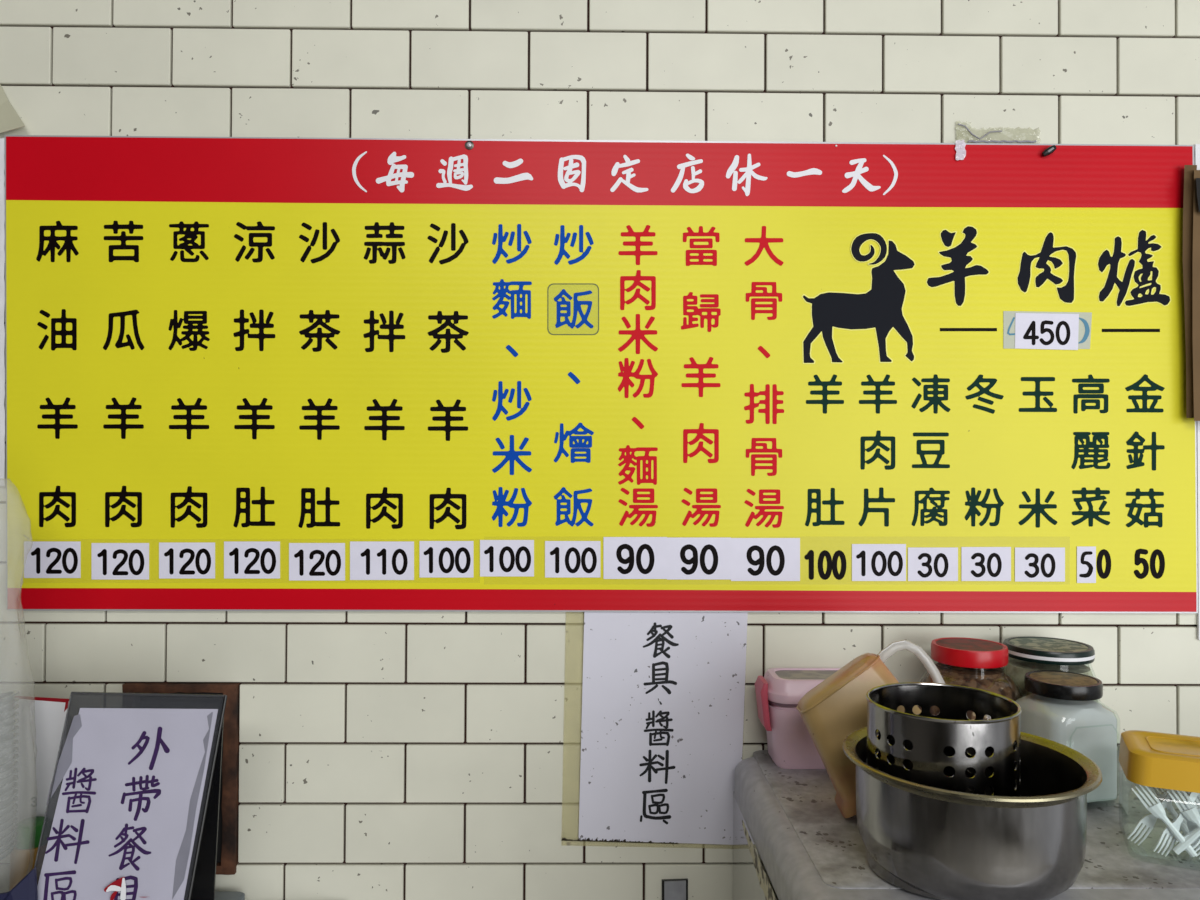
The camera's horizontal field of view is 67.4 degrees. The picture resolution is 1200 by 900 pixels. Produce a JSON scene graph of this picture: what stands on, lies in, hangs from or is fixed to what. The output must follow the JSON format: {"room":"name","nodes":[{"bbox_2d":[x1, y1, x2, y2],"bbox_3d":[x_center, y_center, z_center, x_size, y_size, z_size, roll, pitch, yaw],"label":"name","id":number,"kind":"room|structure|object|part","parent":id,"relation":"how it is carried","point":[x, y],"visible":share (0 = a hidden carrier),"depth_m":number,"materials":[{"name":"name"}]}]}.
{"room":"small restaurant","nodes":[
{"label":"small restaurant","id":0,"kind":"room"},
{"bbox_2d":[0,0,1199,899],"bbox_3d":[0.290,-0.063,0.941,3.800,2.750,0.060,0,-1,-1],"label":"wall","id":1,"kind":"structure","parent":0,"point":[384,755],"depth_m":0.91,"materials":[{"name":"white tile"}]},
{"bbox_2d":[0,84,24,132],"bbox_3d":[-0.604,-0.352,0.897,0.071,0.075,0.006,0,-1,4],"label":"flap","id":2,"kind":"object","parent":1,"relation":"attached to","point":[10,120],"visible":1,"depth_m":0.89,"materials":[{"name":"beige paper"}]},
{"bbox_2d":[122,682,239,874],"bbox_3d":[-0.419,0.328,0.898,0.114,0.189,0.010,0,-1,-1],"label":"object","id":3,"kind":"object","parent":1,"relation":"attached to","point":[227,843],"depth_m":0.90,"materials":[{"name":"brown wood"}]},
{"bbox_2d":[0,135,1197,612],"bbox_3d":[-0.006,-0.075,0.903,1.217,0.473,0.008,0,-1,-1],"label":"menu board","id":4,"kind":"object","parent":1,"relation":"attached to","point":[243,373],"depth_m":0.90,"materials":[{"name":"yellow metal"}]},
{"bbox_3d":[-0.602,-0.138,0.896,0.023,0.348,0.002,0,-1,-1],"label":"edging strip","id":5,"kind":"part","parent":4,"relation":"part of","materials":[{"name":"white plastic"}]},
{"bbox_2d":[465,141,473,149],"bbox_3d":[-0.131,-0.305,0.900,0.009,0.009,0.003,0,-1,-1],"label":"screw","id":6,"kind":"object","parent":4,"relation":"attached to","point":[469,145],"visible":1,"depth_m":0.90,"materials":[{"name":"metal"}]},
{"bbox_2d":[1042,145,1056,156],"bbox_3d":[0.451,-0.300,0.903,0.014,0.011,0.007,0,-1,10],"label":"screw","id":7,"kind":"object","parent":4,"relation":"attached to","point":[1051,149],"visible":1,"depth_m":0.90,"materials":[{"name":"black metal"}]},
{"bbox_2d":[1183,165,1199,420],"bbox_3d":[0.638,-0.157,0.893,0.112,0.258,0.022,0,-1,-1],"label":"wooden board","id":8,"kind":"object","parent":4,"relation":"attached to","point":[1191,200],"visible":1,"depth_m":0.90,"materials":[{"name":"brown wood"}]},
{"bbox_2d":[561,612,747,844],"bbox_3d":[0.055,0.278,0.902,0.187,0.244,0.004,0,-1,-1],"label":"sign","id":9,"kind":"object","parent":1,"relation":"attached to","point":[663,693],"visible":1,"depth_m":0.90,"materials":[{"name":"white paper"}]},
{"bbox_2d":[662,878,687,899],"bbox_3d":[0.075,0.454,0.900,0.026,0.048,0.006,0,-1,-1],"label":"wall bracket","id":10,"kind":"object","parent":1,"relation":"attached to","point":[672,889],"visible":1,"depth_m":0.90,"materials":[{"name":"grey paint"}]},
{"bbox_2d":[955,121,1040,159],"bbox_3d":[0.402,-0.312,0.909,0.090,0.043,0.010,0,-1,-1],"label":"tape","id":11,"kind":"object","parent":1,"relation":"attached to","point":[965,133],"visible":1,"depth_m":0.91,"materials":[{"name":"beige"}]},
{"bbox_2d":[1194,144,1199,639],"bbox_3d":[0.718,-0.058,0.913,0.230,0.509,0.002,0,-1,-1],"label":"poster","id":12,"kind":"object","parent":1,"relation":"attached to","point":[1196,146],"visible":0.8,"depth_m":0.91,"materials":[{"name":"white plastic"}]},
{"bbox_3d":[-0.777,0.459,0.682,1.065,0.030,0.418,0,-1,-1],"label":"countertop","id":13,"kind":"structure","parent":1,"relation":"attached to","visible":0},
{"bbox_2d":[0,867,37,899],"bbox_3d":[-0.486,0.390,0.718,0.070,0.099,0.012,1,-1,-24],"label":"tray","id":14,"kind":"object","parent":13,"relation":"on","point":[26,889],"visible":1,"depth_m":0.73,"materials":[{"name":"blue plastic"}]},
{"bbox_2d":[9,816,44,890],"bbox_3d":[-0.506,0.389,0.802,0.035,0.115,0.035,0,-1,-1],"label":"sauce bottle","id":15,"kind":"object","parent":13,"relation":"on","point":[23,855],"visible":0.56,"depth_m":0.79,"materials":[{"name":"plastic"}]},
{"bbox_2d":[14,696,68,823],"bbox_3d":[-0.513,0.287,0.824,0.052,0.124,0.002,0,-1,-1],"label":"printed card","id":16,"kind":"object","parent":15,"relation":"attached to","point":[41,722],"visible":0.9,"depth_m":0.82,"materials":[{"name":"white paper"}]},
{"bbox_2d":[31,797,36,806],"bbox_3d":[-0.517,0.322,0.822,0.006,0.009,0.001,0,-1,-1],"label":"print","id":17,"kind":"object","parent":16,"relation":"attached to","point":[32,798],"depth_m":0.82},
{"bbox_2d":[34,692,226,899],"bbox_3d":[-0.400,0.328,0.784,0.156,0.239,0.122,0,-1,-1],"label":"table sign","id":18,"kind":"object","parent":13,"relation":"on","point":[132,812],"visible":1,"depth_m":0.76,"materials":[{"name":"white paper"}]},
{"bbox_3d":[-0.378,0.330,0.812,0.103,0.231,0.067,0,-1,-1],"label":"leg","id":19,"kind":"part","parent":18,"relation":"part of","materials":[{"name":"black plastic"}]},
{"bbox_2d":[214,891,244,899],"bbox_3d":[-0.394,0.441,0.853,0.095,0.014,0.068,0,-1,-1],"label":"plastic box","id":20,"kind":"object","parent":13,"relation":"on","point":[219,895],"visible":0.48,"depth_m":0.88,"materials":[{"name":"grey plastic"}]},
{"bbox_3d":[-0.542,0.235,0.764,0.118,0.420,0.085,0,-1,-1],"label":"plastic bag","id":21,"kind":"object","parent":13,"relation":"on","visible":0},
{"bbox_2d":[0,839,17,860],"bbox_3d":[-0.546,0.352,0.762,0.088,0.027,0.091,0,-1,-1],"label":"plastic cup","id":22,"kind":"object","parent":21,"relation":"in","point":[9,850],"visible":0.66,"depth_m":0.77,"materials":[{"name":"grey plastic"}]},
{"bbox_2d":[0,831,17,852],"bbox_3d":[-0.546,0.346,0.762,0.088,0.027,0.091,0,-1,-1],"label":"plastic cup","id":23,"kind":"object","parent":22,"relation":"on","point":[9,843],"visible":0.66,"depth_m":0.77,"materials":[{"name":"grey plastic"}]},
{"bbox_2d":[0,824,17,845],"bbox_3d":[-0.546,0.340,0.762,0.088,0.027,0.091,0,-1,-1],"label":"plastic cup","id":24,"kind":"object","parent":23,"relation":"on","point":[3,840],"visible":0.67,"depth_m":0.77,"materials":[{"name":"grey plastic"}]},
{"bbox_2d":[0,817,17,838],"bbox_3d":[-0.546,0.334,0.762,0.088,0.027,0.091,0,-1,-1],"label":"plastic cup","id":25,"kind":"object","parent":24,"relation":"on","point":[9,828],"visible":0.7,"depth_m":0.77,"materials":[{"name":"grey plastic"}]},
{"bbox_2d":[0,810,17,830],"bbox_3d":[-0.546,0.328,0.762,0.088,0.027,0.091,0,-1,-1],"label":"plastic cup","id":26,"kind":"object","parent":25,"relation":"on","point":[10,820],"visible":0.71,"depth_m":0.77,"materials":[{"name":"grey plastic"}]},
{"bbox_2d":[0,803,17,823],"bbox_3d":[-0.546,0.321,0.762,0.088,0.027,0.091,0,-1,-1],"label":"plastic cup","id":27,"kind":"object","parent":26,"relation":"on","point":[3,818],"visible":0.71,"depth_m":0.77,"materials":[{"name":"grey plastic"}]},
{"bbox_2d":[0,796,17,816],"bbox_3d":[-0.546,0.315,0.762,0.088,0.027,0.091,0,-1,-1],"label":"plastic cup","id":28,"kind":"object","parent":27,"relation":"on","point":[10,806],"visible":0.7,"depth_m":0.77,"materials":[{"name":"grey plastic"}]},
{"bbox_2d":[0,789,17,808],"bbox_3d":[-0.546,0.309,0.763,0.088,0.027,0.091,0,-1,-1],"label":"plastic cup","id":29,"kind":"object","parent":28,"relation":"on","point":[10,799],"visible":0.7,"depth_m":0.77,"materials":[{"name":"grey plastic"}]},
{"bbox_2d":[0,782,17,801],"bbox_3d":[-0.546,0.303,0.763,0.088,0.027,0.091,0,-1,-1],"label":"plastic cup","id":30,"kind":"object","parent":29,"relation":"on","point":[5,795],"visible":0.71,"depth_m":0.77,"materials":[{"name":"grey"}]},
{"bbox_2d":[0,775,17,794],"bbox_3d":[-0.546,0.297,0.763,0.088,0.027,0.091,0,-1,-1],"label":"plastic cup","id":31,"kind":"object","parent":30,"relation":"on","point":[10,784],"visible":0.7,"depth_m":0.77,"materials":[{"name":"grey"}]},
{"bbox_2d":[0,768,17,786],"bbox_3d":[-0.546,0.290,0.763,0.088,0.027,0.091,0,-1,-1],"label":"plastic cup","id":32,"kind":"object","parent":31,"relation":"on","point":[4,781],"visible":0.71,"depth_m":0.77,"materials":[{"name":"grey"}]},
{"bbox_2d":[0,761,17,779],"bbox_3d":[-0.546,0.284,0.763,0.088,0.027,0.091,0,-1,-1],"label":"plastic cup","id":33,"kind":"object","parent":32,"relation":"on","point":[7,772],"visible":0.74,"depth_m":0.77,"materials":[{"name":"grey plastic"}]},
{"bbox_2d":[0,754,18,772],"bbox_3d":[-0.546,0.278,0.763,0.088,0.027,0.091,0,-1,-1],"label":"plastic cup","id":34,"kind":"object","parent":33,"relation":"on","point":[3,767],"visible":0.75,"depth_m":0.77,"materials":[{"name":"grey plastic"}]},
{"bbox_2d":[0,746,18,764],"bbox_3d":[-0.546,0.272,0.763,0.088,0.027,0.091,0,-1,-1],"label":"plastic cup","id":35,"kind":"object","parent":34,"relation":"on","point":[8,757],"visible":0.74,"depth_m":0.77,"materials":[{"name":"grey plastic"}]},
{"bbox_2d":[0,739,18,757],"bbox_3d":[-0.546,0.266,0.763,0.088,0.027,0.091,0,-1,-1],"label":"plastic cup","id":36,"kind":"object","parent":35,"relation":"on","point":[10,748],"visible":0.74,"depth_m":0.77,"materials":[{"name":"grey plastic"}]},
{"bbox_2d":[0,733,18,750],"bbox_3d":[-0.546,0.259,0.763,0.088,0.027,0.091,0,-1,-1],"label":"plastic cup","id":37,"kind":"object","parent":36,"relation":"on","point":[7,743],"visible":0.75,"depth_m":0.77,"materials":[{"name":"grey plastic"}]},
{"bbox_2d":[0,726,18,742],"bbox_3d":[-0.546,0.253,0.763,0.088,0.027,0.091,0,-1,-1],"label":"plastic cup","id":38,"kind":"object","parent":37,"relation":"on","point":[4,737],"visible":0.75,"depth_m":0.77,"materials":[{"name":"grey plastic"}]},
{"bbox_2d":[0,719,18,735],"bbox_3d":[-0.546,0.247,0.763,0.088,0.027,0.091,0,-1,-1],"label":"plastic cup","id":39,"kind":"object","parent":38,"relation":"on","point":[8,728],"visible":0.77,"depth_m":0.77,"materials":[{"name":"grey plastic"}]},
{"bbox_2d":[0,711,18,727],"bbox_3d":[-0.546,0.241,0.763,0.088,0.027,0.091,0,-1,-1],"label":"plastic cup","id":40,"kind":"object","parent":39,"relation":"on","point":[5,722],"visible":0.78,"depth_m":0.77,"materials":[{"name":"grey plastic"}]},
{"bbox_2d":[0,704,18,720],"bbox_3d":[-0.546,0.235,0.763,0.088,0.027,0.091,0,-1,-1],"label":"plastic cup","id":41,"kind":"object","parent":40,"relation":"on","point":[11,712],"visible":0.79,"depth_m":0.77,"materials":[{"name":"grey plastic"}]},
{"bbox_2d":[0,697,18,713],"bbox_3d":[-0.546,0.228,0.763,0.088,0.027,0.091,0,-1,-1],"label":"plastic cup","id":42,"kind":"object","parent":41,"relation":"on","point":[6,707],"visible":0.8,"depth_m":0.77,"materials":[{"name":"grey plastic"}]},
{"bbox_2d":[0,690,18,705],"bbox_3d":[-0.546,0.222,0.763,0.088,0.027,0.091,0,-1,-1],"label":"plastic cup","id":43,"kind":"object","parent":42,"relation":"on","point":[6,697],"visible":1,"depth_m":0.77,"materials":[{"name":"grey plastic"}]},
{"bbox_3d":[0.301,1.319,-0.704,3.800,0.050,3.200,0,-1,-1],"label":"floor","id":44,"kind":"structure","parent":0,"visible":0},
{"bbox_2d":[733,791,778,899],"bbox_3d":[0.634,0.826,0.723,1.009,0.969,0.362,0,-1,-1],"label":"base cabinet","id":45,"kind":"object","parent":44,"relation":"on","point":[751,880],"visible":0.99,"depth_m":0.82,"materials":[{"name":"grey"}]},
{"bbox_2d":[734,750,1199,899],"bbox_3d":[0.637,0.321,0.722,1.006,0.040,0.374,0,-1,-1],"label":"countertop","id":46,"kind":"structure","parent":45,"relation":"on","point":[807,849],"depth_m":0.68,"materials":[{"name":"grey stone"}]},
{"bbox_2d":[755,668,898,768],"bbox_3d":[0.220,0.259,0.873,0.138,0.084,0.062,0,-1,-1],"label":"plastic container","id":47,"kind":"object","parent":46,"relation":"on","point":[790,744],"visible":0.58,"depth_m":0.85,"materials":[{"name":"pink plastic"}]},
{"bbox_3d":[0.224,0.228,0.873,0.131,0.021,0.062,0,-1,-1],"label":"lid","id":48,"kind":"part","parent":47,"relation":"part of","materials":[{"name":"pink plastic"}]},
{"bbox_2d":[796,640,944,817],"bbox_3d":[0.232,0.232,0.755,0.131,0.144,0.072,0,-1,-1],"label":"mug","id":49,"kind":"object","parent":46,"relation":"on","point":[836,707],"visible":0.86,"depth_m":0.74,"materials":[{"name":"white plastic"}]},
{"bbox_3d":[0.265,0.187,0.762,0.066,0.052,0.008,0,-1,-1],"label":"handle","id":50,"kind":"part","parent":49,"relation":"part of","materials":[{"name":"white ceramic"}]},
{"bbox_2d":[917,637,1022,719],"bbox_3d":[0.344,0.241,0.839,0.095,0.120,0.095,0,-1,-1],"label":"glass jar","id":51,"kind":"object","parent":46,"relation":"on","point":[968,662],"visible":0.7,"depth_m":0.82,"materials":[{"name":"glass"}]},
{"bbox_3d":[0.344,0.189,0.840,0.067,0.015,0.067,0,-1,-1],"label":"lid","id":52,"kind":"part","parent":51,"relation":"part of","materials":[{"name":"red plastic"}]},
{"bbox_3d":[0.344,0.247,0.839,0.095,0.108,0.095,0,-1,-1],"label":"glass","id":53,"kind":"part","parent":51,"relation":"part of","materials":[{"name":"clear glass"}]},
{"bbox_2d":[843,726,1101,899],"bbox_3d":[0.259,0.257,0.637,0.169,0.084,0.169,0,-1,-1],"label":"cooking pot","id":54,"kind":"object","parent":46,"relation":"on","point":[942,843],"visible":0.81,"depth_m":0.58,"materials":[{"name":"silver metal"}]},
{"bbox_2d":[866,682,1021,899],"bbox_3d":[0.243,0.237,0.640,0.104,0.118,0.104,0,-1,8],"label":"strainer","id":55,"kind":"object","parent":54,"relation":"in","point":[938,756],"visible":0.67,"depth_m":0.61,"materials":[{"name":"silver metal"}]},
{"bbox_2d":[1002,636,1096,701],"bbox_3d":[0.428,0.244,0.861,0.085,0.116,0.085,0,-1,-1],"label":"glass jar","id":56,"kind":"object","parent":46,"relation":"on","point":[1027,653],"visible":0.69,"depth_m":0.84,"materials":[{"name":"black"}]},
{"bbox_2d":[1009,638,1087,651],"bbox_3d":[0.429,0.186,0.861,0.067,0.001,0.067,0,-1,-1],"label":"print","id":57,"kind":"object","parent":56,"relation":"on","point":[1015,644],"depth_m":0.86},
{"bbox_3d":[0.429,0.192,0.861,0.078,0.012,0.078,0,-1,-1],"label":"lid","id":58,"kind":"part","parent":56,"relation":"part of","materials":[{"name":"black"}]},
{"bbox_2d":[1015,670,1116,808],"bbox_3d":[0.404,0.250,0.784,0.070,0.102,0.071,0,-1,-15],"label":"glass jar","id":59,"kind":"object","parent":46,"relation":"on","point":[1061,708],"visible":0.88,"depth_m":0.76,"materials":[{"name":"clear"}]},
{"bbox_3d":[0.404,0.205,0.785,0.061,0.012,0.061,0,-1,-1],"label":"lid","id":60,"kind":"part","parent":59,"relation":"part of","materials":[{"name":"black metal"}]},
{"bbox_2d":[1030,671,1096,685],"bbox_3d":[0.404,0.200,0.785,0.052,0.001,0.052,0,-1,-1],"label":"print","id":61,"kind":"object","parent":59,"relation":"on","point":[1037,678],"depth_m":0.78},
{"bbox_2d":[1119,730,1199,870],"bbox_3d":[0.442,0.260,0.667,0.095,0.079,0.071,0,-1,24],"label":"container","id":62,"kind":"object","parent":46,"relation":"on","point":[1146,758],"visible":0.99,"depth_m":0.66,"materials":[{"name":"clear plastic"}]},
{"bbox_2d":[1127,791,1177,845],"bbox_3d":[0.412,0.270,0.668,0.037,0.052,0.005,0,-1,22],"label":"plastic fork","id":63,"kind":"object","parent":62,"relation":"in","point":[1149,820],"visible":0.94,"depth_m":0.67,"materials":[{"name":"white plastic"}]},
{"bbox_3d":[0.442,0.232,0.667,0.095,0.023,0.071,0,-1,23],"label":"lid","id":64,"kind":"part","parent":62,"relation":"part of","materials":[{"name":"yellow plastic"}]},
{"bbox_2d":[1131,785,1196,856],"bbox_3d":[0.410,0.268,0.654,0.041,0.050,0.004,0,-1,23],"label":"plastic fork","id":65,"kind":"object","parent":62,"relation":"in","point":[1157,809],"visible":1,"depth_m":0.65,"materials":[{"name":"white plastic"}]},
{"bbox_2d":[1147,786,1194,843],"bbox_3d":[0.427,0.268,0.674,0.038,0.052,0.005,0,-1,23],"label":"plastic fork","id":66,"kind":"object","parent":62,"relation":"in","point":[1184,828],"visible":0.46,"depth_m":0.67,"materials":[{"name":"white plastic"}]},
{"bbox_2d":[1153,792,1198,855],"bbox_3d":[0.419,0.269,0.654,0.030,0.055,0.005,0,-1,22],"label":"plastic fork","id":67,"kind":"object","parent":62,"relation":"in","point":[1192,795],"visible":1,"depth_m":0.66,"materials":[{"name":"white plastic"}]},
{"bbox_2d":[1164,800,1198,844],"bbox_3d":[0.442,0.270,0.674,0.035,0.054,0.004,0,-1,23],"label":"plastic fork","id":68,"kind":"object","parent":62,"relation":"in","point":[1184,819],"visible":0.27,"depth_m":0.68,"materials":[{"name":"white plastic"}]},
{"bbox_2d":[1166,789,1199,849],"bbox_3d":[0.432,0.270,0.658,0.035,0.053,0.004,0,-1,24],"label":"plastic fork","id":69,"kind":"object","parent":62,"relation":"in","point":[1191,826],"visible":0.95,"depth_m":0.66,"materials":[{"name":"white plastic"}]},
{"bbox_2d":[1167,790,1199,827],"bbox_3d":[0.429,0.268,0.646,0.038,0.052,0.004,0,-1,24],"label":"plastic fork","id":70,"kind":"object","parent":62,"relation":"in","point":[1192,814],"visible":1,"depth_m":0.65,"materials":[{"name":"white plastic"}]},
{"bbox_2d":[1173,828,1199,854],"bbox_3d":[0.434,0.268,0.643,0.042,0.049,0.004,0,-1,23],"label":"plastic fork","id":71,"kind":"object","parent":62,"relation":"in","point":[1194,835],"visible":1,"depth_m":0.65,"materials":[{"name":"white plastic"}]},
{"bbox_2d":[1176,828,1199,850],"bbox_3d":[0.440,0.270,0.644,0.049,0.042,0.005,0,-1,22],"label":"plastic fork","id":72,"kind":"object","parent":62,"relation":"in","point":[1188,834],"visible":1,"depth_m":0.65,"materials":[{"name":"white plastic"}]},
{"bbox_2d":[1181,791,1199,814],"bbox_3d":[0.438,0.269,0.648,0.035,0.053,0.005,0,-1,24],"label":"plastic fork","id":73,"kind":"object","parent":62,"relation":"in","point":[1188,793],"visible":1,"depth_m":0.65,"materials":[{"name":"white plastic"}]},
{"bbox_2d":[1192,839,1199,858],"bbox_3d":[0.443,0.270,0.643,0.040,0.051,0.005,0,-1,22],"label":"plastic fork","id":74,"kind":"object","parent":62,"relation":"in","point":[1198,841],"visible":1,"depth_m":0.65,"materials":[{"name":"white plastic"}]}
]}

